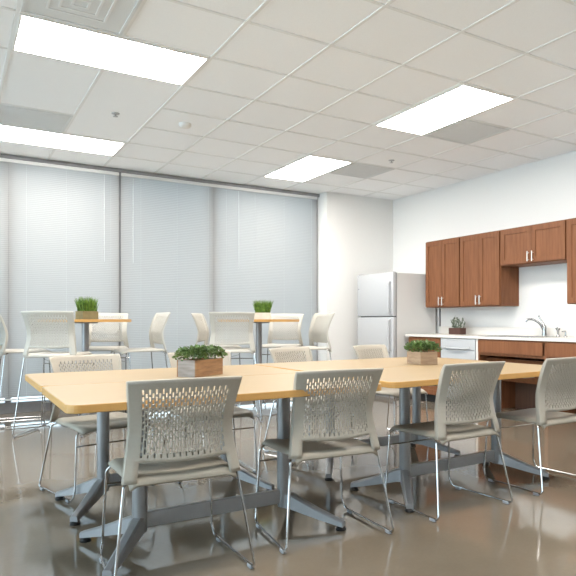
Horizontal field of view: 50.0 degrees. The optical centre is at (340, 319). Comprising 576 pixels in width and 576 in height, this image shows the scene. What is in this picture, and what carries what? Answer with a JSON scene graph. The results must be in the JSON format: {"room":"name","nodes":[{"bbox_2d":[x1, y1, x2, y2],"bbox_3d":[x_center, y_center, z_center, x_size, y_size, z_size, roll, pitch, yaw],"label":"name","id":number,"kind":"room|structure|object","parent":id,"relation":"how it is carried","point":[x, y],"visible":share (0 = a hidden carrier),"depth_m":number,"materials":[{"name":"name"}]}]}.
{"room":"common room","nodes":[
{"label":"common room","id":0,"kind":"room"},
{"bbox_2d":[0,0,575,199],"bbox_3d":[0.071,-1.933,3.527,7.700,0.134,10.280,0,0,-32],"label":"ceiling","id":1,"kind":"structure","parent":0,"point":[32,81],"depth_m":4.88,"materials":[{"name":"tile"}]},
{"bbox_2d":[0,104,72,132],"bbox_3d":[-2.850,-1.860,5.693,0.588,0.010,0.594,0,0,-32],"label":"ceiling vent","id":2,"kind":"object","parent":1,"relation":"in","point":[9,115],"visible":1,"depth_m":5.69,"materials":[{"name":"grey metal"}]},
{"bbox_2d":[0,124,125,155],"bbox_3d":[-2.923,-1.860,6.378,1.199,0.011,0.594,0,0,-32],"label":"recessed light","id":3,"kind":"object","parent":1,"relation":"in","point":[8,133],"visible":1,"depth_m":6.36,"materials":[{"name":"white plastic"}]},
{"bbox_2d":[20,0,142,35],"bbox_3d":[-1.526,-1.860,3.606,0.588,0.010,0.594,0,0,-32],"label":"ceiling vent","id":4,"kind":"object","parent":1,"relation":"in","point":[108,16],"visible":1,"depth_m":3.70,"materials":[{"name":"white metal"}]},
{"bbox_2d":[12,13,209,85],"bbox_3d":[-1.599,-1.860,4.291,1.199,0.011,0.594,0,0,-32],"label":"recessed light","id":5,"kind":"object","parent":1,"relation":"in","point":[34,35],"visible":1,"depth_m":4.25,"materials":[{"name":"white plastic"}]},
{"bbox_2d":[179,122,190,128],"bbox_3d":[-1.482,-1.845,5.834,0.116,0.040,0.116,0,0,-32],"label":"smoke detector","id":6,"kind":"object","parent":1,"relation":"attached to","point":[185,125],"visible":1,"depth_m":5.80,"materials":[{"name":"white plastic"}]},
{"bbox_2d":[0,0,575,199],"bbox_3d":[0.111,-1.863,3.464,7.700,0.006,10.130,0,0,-32],"label":"ceiling grid","id":7,"kind":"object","parent":1,"relation":"attached to","point":[19,2],"depth_m":4.98,"materials":[{"name":"paint"}]},
{"bbox_2d":[263,155,352,181],"bbox_3d":[-0.434,-1.860,7.592,0.588,0.011,1.212,0,0,-32],"label":"recessed light","id":8,"kind":"object","parent":1,"relation":"in","point":[309,167],"visible":1,"depth_m":7.53,"materials":[{"name":"white plastic"}]},
{"bbox_2d":[329,162,393,178],"bbox_3d":[0.247,-1.860,7.659,0.588,0.010,0.594,0,0,-32],"label":"ceiling vent","id":9,"kind":"object","parent":1,"relation":"in","point":[359,170],"visible":1,"depth_m":7.64,"materials":[{"name":"grey metal"}]},
{"bbox_2d":[374,84,514,135],"bbox_3d":[0.890,-1.860,5.505,0.588,0.011,1.212,0,0,-32],"label":"recessed light","id":10,"kind":"object","parent":1,"relation":"in","point":[464,101],"visible":1,"depth_m":5.43,"materials":[{"name":"white plastic"}]},
{"bbox_2d":[424,119,508,144],"bbox_3d":[1.241,-1.860,6.093,0.588,0.010,0.594,0,0,-32],"label":"ceiling vent","id":11,"kind":"object","parent":1,"relation":"in","point":[465,131],"visible":1,"depth_m":6.08,"materials":[{"name":"grey metal"}]},
{"bbox_2d":[0,393,575,575],"bbox_3d":[0.071,1.120,3.527,7.700,0.120,10.280,0,0,-32],"label":"floor","id":12,"kind":"structure","parent":0,"point":[474,534],"depth_m":3.36,"materials":[{"name":"concrete"}]},
{"bbox_2d":[0,315,51,428],"bbox_3d":[-3.295,0.489,6.342,0.538,1.142,0.617,0,0,-32],"label":"bar stool","id":13,"kind":"object","parent":12,"relation":"on","point":[3,330],"visible":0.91,"depth_m":6.12,"materials":[{"name":"silver metal"}]},
{"bbox_2d":[12,311,96,436],"bbox_3d":[-2.654,0.489,5.764,0.617,1.142,0.538,0,0,-1],"label":"bar stool","id":14,"kind":"object","parent":12,"relation":"on","point":[70,323],"visible":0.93,"depth_m":5.57,"materials":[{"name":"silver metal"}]},
{"bbox_2d":[38,319,130,425],"bbox_3d":[-2.633,0.526,6.324,0.900,1.067,0.900,0,0,-32],"label":"bar table","id":15,"kind":"object","parent":12,"relation":"on","point":[85,322],"visible":0.36,"depth_m":6.29,"materials":[{"name":"brown wood"}]},
{"bbox_2d":[75,296,98,318],"bbox_3d":[-2.586,-0.128,6.251,0.163,0.241,0.272,0,0,28],"label":"grass planter","id":16,"kind":"object","parent":15,"relation":"on","point":[86,309],"visible":0.94,"depth_m":6.20,"materials":[{"name":"plant"}]},
{"bbox_2d":[39,354,154,502],"bbox_3d":[-1.522,0.645,3.882,0.584,0.830,0.538,0,0,-44],"label":"chair","id":17,"kind":"object","parent":12,"relation":"on","point":[83,425],"visible":0.4,"depth_m":3.88,"materials":[{"name":"beige plastic"}]},
{"bbox_2d":[80,313,130,415],"bbox_3d":[-2.675,0.489,7.024,0.617,1.142,0.538,0,0,-20],"label":"bar stool","id":18,"kind":"object","parent":12,"relation":"on","point":[123,326],"visible":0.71,"depth_m":7.21,"materials":[{"name":"white plastic"}]},
{"bbox_2d":[111,312,171,421],"bbox_3d":[-2.122,0.489,6.542,0.538,1.142,0.617,0,0,-34],"label":"bar stool","id":19,"kind":"object","parent":12,"relation":"on","point":[156,330],"visible":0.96,"depth_m":6.64,"materials":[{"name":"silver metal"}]},
{"bbox_2d":[25,365,295,525],"bbox_3d":[-1.047,0.690,3.706,1.475,0.739,0.800,0,0,-32],"label":"conference table","id":20,"kind":"object","parent":12,"relation":"on","point":[94,488],"visible":0.52,"depth_m":3.49,"materials":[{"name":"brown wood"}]},
{"bbox_2d":[172,344,227,377],"bbox_3d":[-0.811,0.227,3.546,0.191,0.185,0.325,0,0,24],"label":"planter","id":21,"kind":"object","parent":20,"relation":"on","point":[194,367],"visible":1,"depth_m":3.46,"materials":[{"name":"brown wood"}]},
{"bbox_2d":[99,376,254,575],"bbox_3d":[-0.731,0.645,2.664,0.584,0.830,0.538,0,0,-29],"label":"chair","id":22,"kind":"object","parent":12,"relation":"on","point":[135,470],"visible":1,"depth_m":2.49,"materials":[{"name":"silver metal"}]},
{"bbox_2d":[161,351,257,482],"bbox_3d":[-0.915,0.645,4.280,0.584,0.830,0.538,0,0,-30],"label":"chair","id":23,"kind":"object","parent":12,"relation":"on","point":[238,412],"visible":0.12,"depth_m":4.23,"materials":[{"name":"beige plastic"}]},
{"bbox_2d":[42,373,380,575],"bbox_3d":[-0.614,0.690,3.024,1.475,0.739,0.800,0,0,-32],"label":"conference table","id":24,"kind":"object","parent":12,"relation":"on","point":[98,397],"visible":0.68,"depth_m":2.88,"materials":[{"name":"brown wood"}]},
{"bbox_2d":[191,313,241,405],"bbox_3d":[-1.485,0.489,7.305,0.538,1.142,0.617,0,0,3],"label":"bar stool","id":25,"kind":"object","parent":12,"relation":"on","point":[199,319],"visible":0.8,"depth_m":7.41,"materials":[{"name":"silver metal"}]},
{"bbox_2d":[209,312,261,421],"bbox_3d":[-1.160,0.489,6.533,0.617,1.142,0.538,0,0,-10],"label":"bar stool","id":26,"kind":"object","parent":12,"relation":"on","point":[249,325],"visible":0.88,"depth_m":6.33,"materials":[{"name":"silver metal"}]},
{"bbox_2d":[219,319,298,415],"bbox_3d":[-0.934,0.526,6.987,0.920,1.067,0.920,0,0,-32],"label":"bar table","id":27,"kind":"object","parent":12,"relation":"on","point":[265,412],"visible":0.59,"depth_m":6.95,"materials":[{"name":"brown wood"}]},
{"bbox_2d":[253,300,273,318],"bbox_3d":[-0.888,-0.125,6.973,0.261,0.235,0.168,0,0,-2],"label":"grass planter","id":28,"kind":"object","parent":27,"relation":"on","point":[262,311],"visible":0.98,"depth_m":6.93,"materials":[{"name":"plant"}]},
{"bbox_2d":[253,314,303,404],"bbox_3d":[-0.756,0.489,7.736,0.617,1.142,0.538,0,0,13],"label":"bar stool","id":29,"kind":"object","parent":12,"relation":"on","point":[272,335],"visible":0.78,"depth_m":7.92,"materials":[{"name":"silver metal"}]},
{"bbox_2d":[276,313,334,417],"bbox_3d":[-0.392,0.489,6.951,0.538,1.142,0.617,0,0,-30],"label":"bar stool","id":30,"kind":"object","parent":12,"relation":"on","point":[320,322],"visible":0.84,"depth_m":7.08,"materials":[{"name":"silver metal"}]},
{"bbox_2d":[263,347,351,452],"bbox_3d":[-0.258,0.645,5.004,0.538,0.830,0.584,0,0,42],"label":"chair","id":31,"kind":"object","parent":12,"relation":"on","point":[279,355],"visible":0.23,"depth_m":5.12,"materials":[{"name":"grey plastic"}]},
{"bbox_2d":[255,368,393,553],"bbox_3d":[-0.106,0.645,3.102,0.584,0.830,0.538,0,0,-27],"label":"chair","id":32,"kind":"object","parent":12,"relation":"on","point":[298,447],"visible":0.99,"depth_m":2.92,"materials":[{"name":"grey plastic"}]},
{"bbox_2d":[254,357,488,480],"bbox_3d":[0.261,0.690,4.623,1.660,0.739,0.800,0,0,-35],"label":"conference table","id":33,"kind":"object","parent":12,"relation":"on","point":[397,361],"visible":0.43,"depth_m":4.63,"materials":[{"name":"brown wood"}]},
{"bbox_2d":[404,339,441,364],"bbox_3d":[0.591,0.227,4.473,0.207,0.186,0.245,0,0,-26],"label":"planter","id":34,"kind":"object","parent":33,"relation":"on","point":[418,357],"visible":1,"depth_m":4.41,"materials":[{"name":"beige wood"}]},
{"bbox_2d":[348,344,427,439],"bbox_3d":[0.436,0.645,5.515,0.538,0.830,0.584,0,0,42],"label":"chair","id":35,"kind":"object","parent":12,"relation":"on","point":[362,351],"visible":0.31,"depth_m":5.59,"materials":[{"name":"grey plastic"}]},
{"bbox_2d":[357,272,435,398],"bbox_3d":[0.765,0.201,8.785,0.803,1.718,0.865,0,0,-32],"label":"refrigerator","id":36,"kind":"object","parent":12,"relation":"on","point":[391,306],"visible":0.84,"depth_m":8.45,"materials":[{"name":"white metal"}]},
{"bbox_2d":[409,336,440,401],"bbox_3d":[1.323,0.640,8.129,0.653,0.840,0.650,0,0,-32],"label":"base cabinet","id":37,"kind":"object","parent":12,"relation":"on","point":[431,390],"visible":0.22,"depth_m":7.92,"materials":[{"name":"brown wood"}]},
{"bbox_2d":[405,326,575,341],"bbox_3d":[2.009,0.154,7.061,0.639,0.130,3.270,0,0,-32],"label":"countertop","id":38,"kind":"structure","parent":37,"relation":"on","point":[471,332],"depth_m":7.36,"materials":[{"name":"stone"}]},
{"bbox_2d":[449,317,465,334],"bbox_3d":[1.534,0.065,8.043,0.143,0.246,0.286,0,0,-32],"label":"planter","id":39,"kind":"object","parent":38,"relation":"on","point":[454,330],"visible":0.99,"depth_m":8.02,"materials":[{"name":"wood"}]},
{"bbox_2d":[488,335,552,337],"bbox_3d":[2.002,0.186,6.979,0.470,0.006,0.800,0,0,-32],"label":"sink","id":40,"kind":"object","parent":38,"relation":"in","point":[488,335],"visible":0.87,"depth_m":6.97,"materials":[{"name":"metal"}]},
{"bbox_2d":[525,315,554,336],"bbox_3d":[2.280,0.066,7.012,0.328,0.245,0.140,0,0,33],"label":"faucet","id":41,"kind":"object","parent":38,"relation":"on","point":[543,326],"visible":0.97,"depth_m":6.99,"materials":[{"name":"silver metal"}]},
{"bbox_2d":[555,327,559,336],"bbox_3d":[2.412,0.133,6.834,0.054,0.111,0.047,0,0,24],"label":"sprayer","id":42,"kind":"object","parent":38,"relation":"on","point":[556,328],"visible":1,"depth_m":6.82,"materials":[{"name":"metal"}]},
{"bbox_2d":[385,361,512,521],"bbox_3d":[0.610,0.645,3.556,0.584,0.830,0.538,0,0,-33],"label":"chair","id":43,"kind":"object","parent":12,"relation":"on","point":[479,381],"visible":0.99,"depth_m":3.38,"materials":[{"name":"grey plastic"}]},
{"bbox_2d":[348,362,550,512],"bbox_3d":[0.723,0.690,3.960,1.660,0.739,0.800,0,0,-35],"label":"conference table","id":44,"kind":"object","parent":12,"relation":"on","point":[403,378],"visible":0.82,"depth_m":3.77,"materials":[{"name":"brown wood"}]},
{"bbox_2d":[441,338,475,405],"bbox_3d":[1.638,0.642,7.581,0.630,0.836,0.600,0,0,-32],"label":"dishwasher","id":45,"kind":"object","parent":12,"relation":"on","point":[455,348],"visible":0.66,"depth_m":7.42,"materials":[{"name":"white metal"}]},
{"bbox_2d":[476,339,477,359],"bbox_3d":[1.840,0.640,7.327,0.600,0.840,0.032,0,0,-32],"label":"end panel","id":46,"kind":"object","parent":12,"relation":"on","point":[476,339],"visible":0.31,"depth_m":7.17,"materials":[{"name":"laminate"}]},
{"bbox_2d":[478,339,545,408],"bbox_3d":[2.110,0.640,6.905,0.635,0.840,0.968,0,0,-32],"label":"base cabinet","id":47,"kind":"object","parent":12,"relation":"on","point":[519,392],"visible":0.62,"depth_m":7.04,"materials":[{"name":"brown wood"}]},
{"bbox_2d":[483,357,575,495],"bbox_3d":[1.302,0.645,4.037,0.584,0.830,0.538,0,0,-34],"label":"chair","id":48,"kind":"object","parent":12,"relation":"on","point":[560,383],"visible":0.98,"depth_m":3.83,"materials":[{"name":"grey plastic"}]},
{"bbox_2d":[546,341,575,413],"bbox_3d":[2.629,0.640,6.088,0.635,0.840,0.963,0,0,-32],"label":"base cabinet","id":49,"kind":"object","parent":12,"relation":"on","point":[553,349],"visible":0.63,"depth_m":6.19,"materials":[{"name":"brown wood"}]},
{"bbox_2d":[317,192,392,360],"bbox_3d":[0.182,-0.403,9.418,1.200,2.926,0.450,0,0,-32],"label":"wall","id":50,"kind":"structure","parent":0,"point":[355,233],"depth_m":9.10,"materials":[{"name":"white paint"}]},
{"bbox_2d":[0,158,8,400],"bbox_3d":[-4.252,-0.454,6.592,1.204,2.727,0.049,0,0,-32],"label":"window blind","id":51,"kind":"object","parent":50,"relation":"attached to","point":[3,161],"visible":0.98,"depth_m":6.90,"materials":[{"name":"white plastic"}]},
{"bbox_2d":[0,399,60,413],"bbox_3d":[-3.128,0.998,7.448,6.500,0.125,0.170,0,0,-32],"label":"trim","id":52,"kind":"structure","parent":50,"relation":"attached to","point":[34,405],"depth_m":7.04,"materials":[{"name":"metal"}]},
{"bbox_2d":[9,159,118,400],"bbox_3d":[-3.237,-0.454,7.236,1.198,2.727,0.049,0,0,-32],"label":"window blind","id":53,"kind":"object","parent":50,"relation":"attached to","point":[64,220],"visible":0.77,"depth_m":7.19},
{"bbox_2d":[4,162,213,402],"bbox_3d":[-3.135,-0.443,7.450,6.510,2.765,0.140,0,0,-32],"label":"trim","id":54,"kind":"structure","parent":50,"relation":"attached to","point":[8,162],"depth_m":7.61,"materials":[{"name":"metal"}]},
{"bbox_2d":[0,154,319,197],"bbox_3d":[-3.116,-1.839,7.429,6.500,0.039,0.215,0,0,-32],"label":"trim","id":55,"kind":"structure","parent":50,"relation":"attached to","point":[1,155],"depth_m":7.74,"materials":[{"name":"metal"}]},
{"bbox_2d":[121,173,213,369],"bbox_3d":[-2.206,-0.454,7.891,1.198,2.727,0.049,0,0,-32],"label":"window blind","id":56,"kind":"object","parent":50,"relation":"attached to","point":[167,232],"visible":0.68,"depth_m":7.87,"materials":[{"name":"white plastic"}]},
{"bbox_2d":[214,184,316,364],"bbox_3d":[-1.026,-0.454,8.639,1.594,2.727,0.049,0,0,-32],"label":"window blind","id":57,"kind":"object","parent":50,"relation":"attached to","point":[265,242],"visible":0.63,"depth_m":8.62,"materials":[{"name":"white plastic"}]},
{"bbox_2d":[393,151,575,333],"bbox_3d":[3.372,-0.410,5.622,0.120,3.180,10.280,0,0,-32],"label":"wall","id":58,"kind":"structure","parent":0,"point":[543,191],"depth_m":7.67,"materials":[{"name":"white paint"}]},
{"bbox_2d":[439,308,440,325],"bbox_3d":[1.388,-0.038,8.615,0.022,0.255,0.021,0,0,-32],"label":"conduit","id":59,"kind":"object","parent":58,"relation":"attached to","point":[439,308],"visible":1,"depth_m":8.61,"materials":[{"name":"grey metal"}]},
{"bbox_2d":[426,237,461,307],"bbox_3d":[1.454,-0.617,8.192,0.363,0.897,0.673,0,0,-32],"label":"upper cabinet","id":60,"kind":"object","parent":58,"relation":"attached to","point":[442,256],"visible":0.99,"depth_m":8.08,"materials":[{"name":"brown wood"}]},
{"bbox_2d":[460,230,518,306],"bbox_3d":[1.818,-0.617,7.619,0.363,0.897,0.679,0,0,-32],"label":"upper cabinet","id":61,"kind":"object","parent":58,"relation":"attached to","point":[484,282],"visible":0.98,"depth_m":7.46,"materials":[{"name":"brown wood"}]},
{"bbox_2d":[440,326,575,336],"bbox_3d":[2.270,0.139,7.226,0.021,0.100,3.270,0,0,-32],"label":"backsplash","id":62,"kind":"structure","parent":58,"relation":"attached to","point":[519,331],"depth_m":7.49,"materials":[{"name":"laminate"}]},
{"bbox_2d":[501,219,566,266],"bbox_3d":[2.248,-0.850,6.941,0.363,0.430,0.920,0,0,-32],"label":"upper cabinet","id":63,"kind":"object","parent":58,"relation":"attached to","point":[543,243],"visible":1,"depth_m":6.82,"materials":[{"name":"brown wood"}]},
{"bbox_2d":[567,218,575,303],"bbox_3d":[2.682,-0.617,6.258,0.363,0.897,0.692,0,0,-32],"label":"upper cabinet","id":64,"kind":"object","parent":58,"relation":"attached to","point":[571,223],"visible":1,"depth_m":6.42,"materials":[{"name":"brown wood"}]},
{"label":"outside","id":65,"kind":"structure","parent":0,"visible":0},
{"bbox_2d":[1,396,47,400],"bbox_3d":[-13.802,1.310,3.085,100.000,0.200,100.000,0,0,-32],"label":"ground","id":66,"kind":"structure","parent":65,"point":[34,396],"depth_m":9.59,"materials":[{"name":"white"}]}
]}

